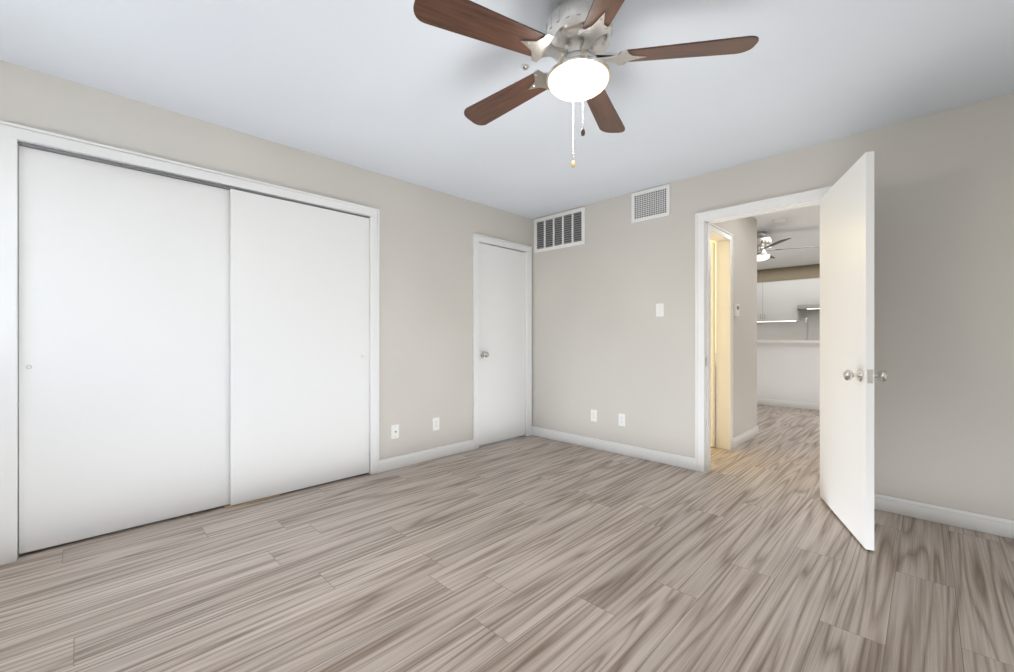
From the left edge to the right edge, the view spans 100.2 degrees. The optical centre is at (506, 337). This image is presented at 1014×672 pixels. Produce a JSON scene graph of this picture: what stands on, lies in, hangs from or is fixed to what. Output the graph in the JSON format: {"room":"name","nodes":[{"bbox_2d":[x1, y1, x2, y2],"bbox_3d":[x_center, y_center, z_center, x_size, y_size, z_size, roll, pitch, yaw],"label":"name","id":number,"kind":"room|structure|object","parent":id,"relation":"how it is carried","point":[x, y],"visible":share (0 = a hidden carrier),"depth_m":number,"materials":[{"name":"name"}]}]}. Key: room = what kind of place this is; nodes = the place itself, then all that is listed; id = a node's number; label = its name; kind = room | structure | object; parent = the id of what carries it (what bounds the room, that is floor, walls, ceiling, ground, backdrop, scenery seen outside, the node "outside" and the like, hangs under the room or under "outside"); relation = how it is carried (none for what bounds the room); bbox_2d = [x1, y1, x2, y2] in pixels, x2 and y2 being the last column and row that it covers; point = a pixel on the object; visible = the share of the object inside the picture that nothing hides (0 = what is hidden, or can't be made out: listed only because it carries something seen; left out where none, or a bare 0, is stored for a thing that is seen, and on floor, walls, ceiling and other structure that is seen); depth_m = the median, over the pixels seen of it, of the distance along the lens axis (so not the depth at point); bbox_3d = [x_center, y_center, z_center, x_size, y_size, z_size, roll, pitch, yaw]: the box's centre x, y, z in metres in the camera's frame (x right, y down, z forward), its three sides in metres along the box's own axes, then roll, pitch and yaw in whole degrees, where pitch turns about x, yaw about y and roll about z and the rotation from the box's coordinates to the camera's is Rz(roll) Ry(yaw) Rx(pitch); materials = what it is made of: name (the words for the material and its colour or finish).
{"room":"empty bedroom","nodes":[
{"label":"empty bedroom","id":0,"kind":"room"},
{"bbox_2d":[0,60,531,459],"bbox_3d":[-1.240,-0.122,3.349,0.120,2.440,4.440,0,0,45],"label":"wall","id":1,"kind":"structure","parent":0,"point":[425,306],"depth_m":3.56,"materials":[{"name":"paint"}]},
{"bbox_2d":[19,146,229,553],"bbox_3d":[-2.117,0.061,2.471,0.031,2.046,0.955,0,0,45],"label":"closet door","id":2,"kind":"structure","parent":1,"relation":"in","point":[124,348],"depth_m":2.38,"materials":[{"name":"white wood"}]},
{"bbox_2d":[0,120,379,565],"bbox_3d":[-1.790,0.029,2.781,0.140,2.145,2.006,0,0,45],"label":"trim","id":3,"kind":"structure","parent":1,"relation":"attached to","point":[13,137],"depth_m":2.13,"materials":[{"name":"white wood"}]},
{"bbox_2d":[230,189,368,505],"bbox_3d":[-1.457,0.061,3.086,0.031,2.046,0.955,0,0,45],"label":"closet door","id":4,"kind":"structure","parent":1,"relation":"in","point":[299,345],"depth_m":3.02,"materials":[{"name":"white wood"}]},
{"bbox_2d":[391,424,398,438],"bbox_3d":[-0.937,0.788,3.559,0.014,0.115,0.070,0,0,45],"label":"outlet","id":5,"kind":"object","parent":1,"relation":"attached to","point":[394,431],"visible":1,"depth_m":3.56,"materials":[{"name":"white plastic"}]},
{"bbox_2d":[379,439,473,472],"bbox_3d":[-0.687,1.048,3.811,0.020,0.100,1.015,0,0,45],"label":"baseboard","id":6,"kind":"structure","parent":1,"relation":"attached to","point":[404,460],"depth_m":3.75,"materials":[{"name":"white wood"}]},
{"bbox_2d":[433,417,438,430],"bbox_3d":[-0.644,0.783,3.859,0.008,0.115,0.070,0,0,45],"label":"electrical outlet","id":7,"kind":"object","parent":1,"relation":"attached to","point":[436,423],"visible":1,"depth_m":3.86,"materials":[{"name":"white plastic"}]},
{"bbox_2d":[473,233,531,449],"bbox_3d":[-0.071,0.037,4.513,0.140,2.128,0.856,0,0,45],"label":"door frame","id":8,"kind":"structure","parent":1,"relation":"attached to","point":[487,240],"depth_m":4.47,"materials":[{"name":"white wood"}]},
{"bbox_2d":[479,243,524,445],"bbox_3d":[-0.030,0.067,4.472,0.110,2.039,0.704,0,0,45],"label":"door","id":9,"kind":"structure","parent":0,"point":[501,344],"depth_m":4.47,"materials":[{"name":"white wood"}]},
{"bbox_2d":[0,404,1013,671],"bbox_3d":[2.361,1.148,4.481,5.800,0.100,11.120,0,0,45],"label":"floor","id":10,"kind":"structure","parent":0,"point":[544,554],"depth_m":1.93,"materials":[{"name":"laminate"}]},
{"bbox_2d":[757,342,819,409],"bbox_3d":[5.007,0.588,6.650,3.100,1.020,0.713,0,0,45],"label":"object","id":11,"kind":"object","parent":10,"relation":"on","point":[788,373],"depth_m":6.70,"materials":[{"name":"paint"}]},
{"bbox_2d":[757,338,819,341],"bbox_3d":[5.004,0.058,6.648,3.200,0.040,0.800,0,0,45],"label":"countertop","id":12,"kind":"structure","parent":11,"relation":"on","point":[807,340],"depth_m":6.67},
{"bbox_2d":[0,0,1013,269],"bbox_3d":[2.432,-1.392,4.410,5.600,0.100,11.120,0,0,45],"label":"ceiling","id":13,"kind":"structure","parent":0,"point":[393,88],"depth_m":2.20,"materials":[{"name":"paint"}]},
{"bbox_2d":[521,64,528,70],"bbox_3d":[0.089,-1.333,2.096,0.040,0.018,0.040,0,0,45],"label":"ceiling hook","id":14,"kind":"object","parent":13,"relation":"attached to","point":[524,67],"visible":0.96,"depth_m":2.09,"materials":[{"name":"silver metal"}]},
{"bbox_2d":[413,0,758,167],"bbox_3d":[0.249,-1.028,1.743,1.226,0.626,1.281,0,0,45],"label":"ceiling fan","id":15,"kind":"object","parent":13,"relation":"hanging from","point":[574,40],"visible":1,"depth_m":1.62,"materials":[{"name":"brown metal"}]},
{"bbox_2d":[757,232,819,261],"bbox_3d":[3.263,-1.157,5.479,1.271,0.368,1.226,0,0,45],"label":"room ceiling fan","id":16,"kind":"object","parent":13,"relation":"hanging from","point":[763,241],"visible":0.58,"depth_m":5.33,"materials":[{"name":"silver metal"}]},
{"bbox_2d":[711,240,715,352],"bbox_3d":[2.007,-0.122,5.487,1.880,2.440,0.010,0,0,45],"label":"wall","id":17,"kind":"structure","parent":0,"point":[715,294],"depth_m":5.01,"materials":[{"name":"beige paint"}]},
{"bbox_2d":[713,217,756,437],"bbox_3d":[2.203,-0.122,4.264,0.120,2.440,1.710,0,0,45],"label":"wall","id":18,"kind":"structure","parent":0,"point":[743,231],"depth_m":4.50,"materials":[{"name":"paint"}]},
{"bbox_2d":[711,242,714,446],"bbox_3d":[1.881,0.067,4.505,0.185,2.039,0.674,0,0,-33],"label":"door frame","id":19,"kind":"structure","parent":18,"relation":"in","point":[712,344],"depth_m":4.22,"materials":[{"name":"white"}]},
{"bbox_2d":[734,304,738,315],"bbox_3d":[2.317,-0.279,4.275,0.027,0.120,0.090,0,0,45],"label":"thermostat","id":20,"kind":"object","parent":18,"relation":"attached to","point":[736,309],"visible":1,"depth_m":4.25,"materials":[{"name":"white plastic"}]},
{"bbox_2d":[733,425,758,448],"bbox_3d":[2.525,1.048,4.494,0.020,0.100,0.870,0,0,45],"label":"baseboard","id":21,"kind":"structure","parent":18,"relation":"attached to","point":[742,438],"depth_m":4.44,"materials":[{"name":"white wood"}]},
{"bbox_2d":[532,93,1013,519],"bbox_3d":[1.750,-0.122,3.425,4.020,2.440,0.120,0,0,45],"label":"wall","id":22,"kind":"structure","parent":0,"point":[608,345],"depth_m":2.68,"materials":[{"name":"paint"}]},
{"bbox_2d":[534,207,584,252],"bbox_3d":[0.562,-1.137,4.538,0.670,0.370,0.054,0,0,45],"label":"air vent","id":23,"kind":"object","parent":22,"relation":"in","point":[560,230],"visible":1,"depth_m":4.51,"materials":[{"name":"white metal"}]},
{"bbox_2d":[591,409,596,421],"bbox_3d":[0.863,0.773,4.214,0.070,0.115,0.008,0,0,45],"label":"electrical outlet","id":24,"kind":"object","parent":22,"relation":"attached to","point":[593,415],"visible":1,"depth_m":4.21,"materials":[{"name":"white plastic"}]},
{"bbox_2d":[532,426,694,469],"bbox_3d":[0.917,1.048,4.152,1.818,0.100,0.028,0,0,45],"label":"baseboard","id":25,"kind":"structure","parent":22,"relation":"attached to","point":[682,461],"depth_m":4.00,"materials":[{"name":"white wood"}]},
{"bbox_2d":[618,413,624,425],"bbox_3d":[1.083,0.773,3.997,0.070,0.115,0.008,0,0,45],"label":"electrical outlet","id":26,"kind":"object","parent":22,"relation":"attached to","point":[621,419],"visible":1,"depth_m":4.00,"materials":[{"name":"white plastic"}]},
{"bbox_2d":[631,184,669,222],"bbox_3d":[1.296,-1.197,3.811,0.359,0.270,0.052,0,0,45],"label":"air vent","id":27,"kind":"object","parent":22,"relation":"in","point":[651,203],"visible":1,"depth_m":3.79,"materials":[{"name":"white metal"}]},
{"bbox_2d":[656,303,663,316],"bbox_3d":[1.343,-0.245,3.731,0.070,0.115,0.019,0,0,45],"label":"light switch","id":28,"kind":"object","parent":22,"relation":"attached to","point":[659,309],"visible":1,"depth_m":3.73,"materials":[{"name":"white plastic"}]},
{"bbox_2d":[695,186,831,471],"bbox_3d":[2.179,0.037,3.558,1.081,2.128,0.953,0,0,45],"label":"door frame","id":29,"kind":"structure","parent":22,"relation":"attached to","point":[704,221],"depth_m":3.50,"materials":[{"name":"white wood"}]},
{"bbox_2d":[820,151,887,550],"bbox_3d":[2.012,0.067,2.541,0.185,2.039,0.810,0,0,23],"label":"bedroom door","id":30,"kind":"structure","parent":22,"relation":"in","point":[848,375],"depth_m":2.39,"materials":[{"name":"white wood"}]},
{"bbox_2d":[874,493,1013,538],"bbox_3d":[2.629,1.048,2.459,1.107,0.100,0.020,0,0,45],"label":"baseboard","id":31,"kind":"structure","parent":22,"relation":"attached to","point":[993,525],"depth_m":2.49,"materials":[{"name":"white wood"}]},
{"bbox_2d":[757,310,819,339],"bbox_3d":[6.216,-0.122,7.728,4.700,2.440,0.120,0,0,45],"label":"wall","id":32,"kind":"structure","parent":0,"point":[791,330],"depth_m":8.27,"materials":[{"name":"paint"}]},
{"bbox_2d":[757,277,819,321],"bbox_3d":[5.801,-0.709,7.805,3.000,0.790,0.355,0,0,45],"label":"upper cabinet","id":33,"kind":"object","parent":32,"relation":"attached to","point":[779,301],"visible":0.42,"depth_m":8.09,"materials":[{"name":"white wood"}]},
{"bbox_2d":[797,304,819,309],"bbox_3d":[5.783,-0.567,7.717,0.760,0.075,0.494,0,0,45],"label":"range hood","id":34,"kind":"object","parent":32,"relation":"attached to","point":[810,307],"visible":0.52,"depth_m":7.71,"materials":[{"name":"silver metal"}]},
{"bbox_2d":[757,264,819,281],"bbox_3d":[6.051,-1.222,7.561,4.700,0.240,0.350,0,0,45],"label":"soffit","id":35,"kind":"structure","parent":0,"point":[793,272],"depth_m":8.02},
{"bbox_3d":[1.451,1.096,4.926,1.880,0.004,1.590,0,0,45],"label":"floor","id":36,"kind":"structure","parent":0,"visible":0},
{"bbox_2d":[715,353,715,438],"bbox_3d":[2.159,0.636,4.990,0.934,0.916,0.478,0,0,45],"label":"bathroom vanity","id":37,"kind":"object","parent":36,"relation":"on","point":[715,395],"depth_m":4.59,"materials":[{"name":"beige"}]}
]}

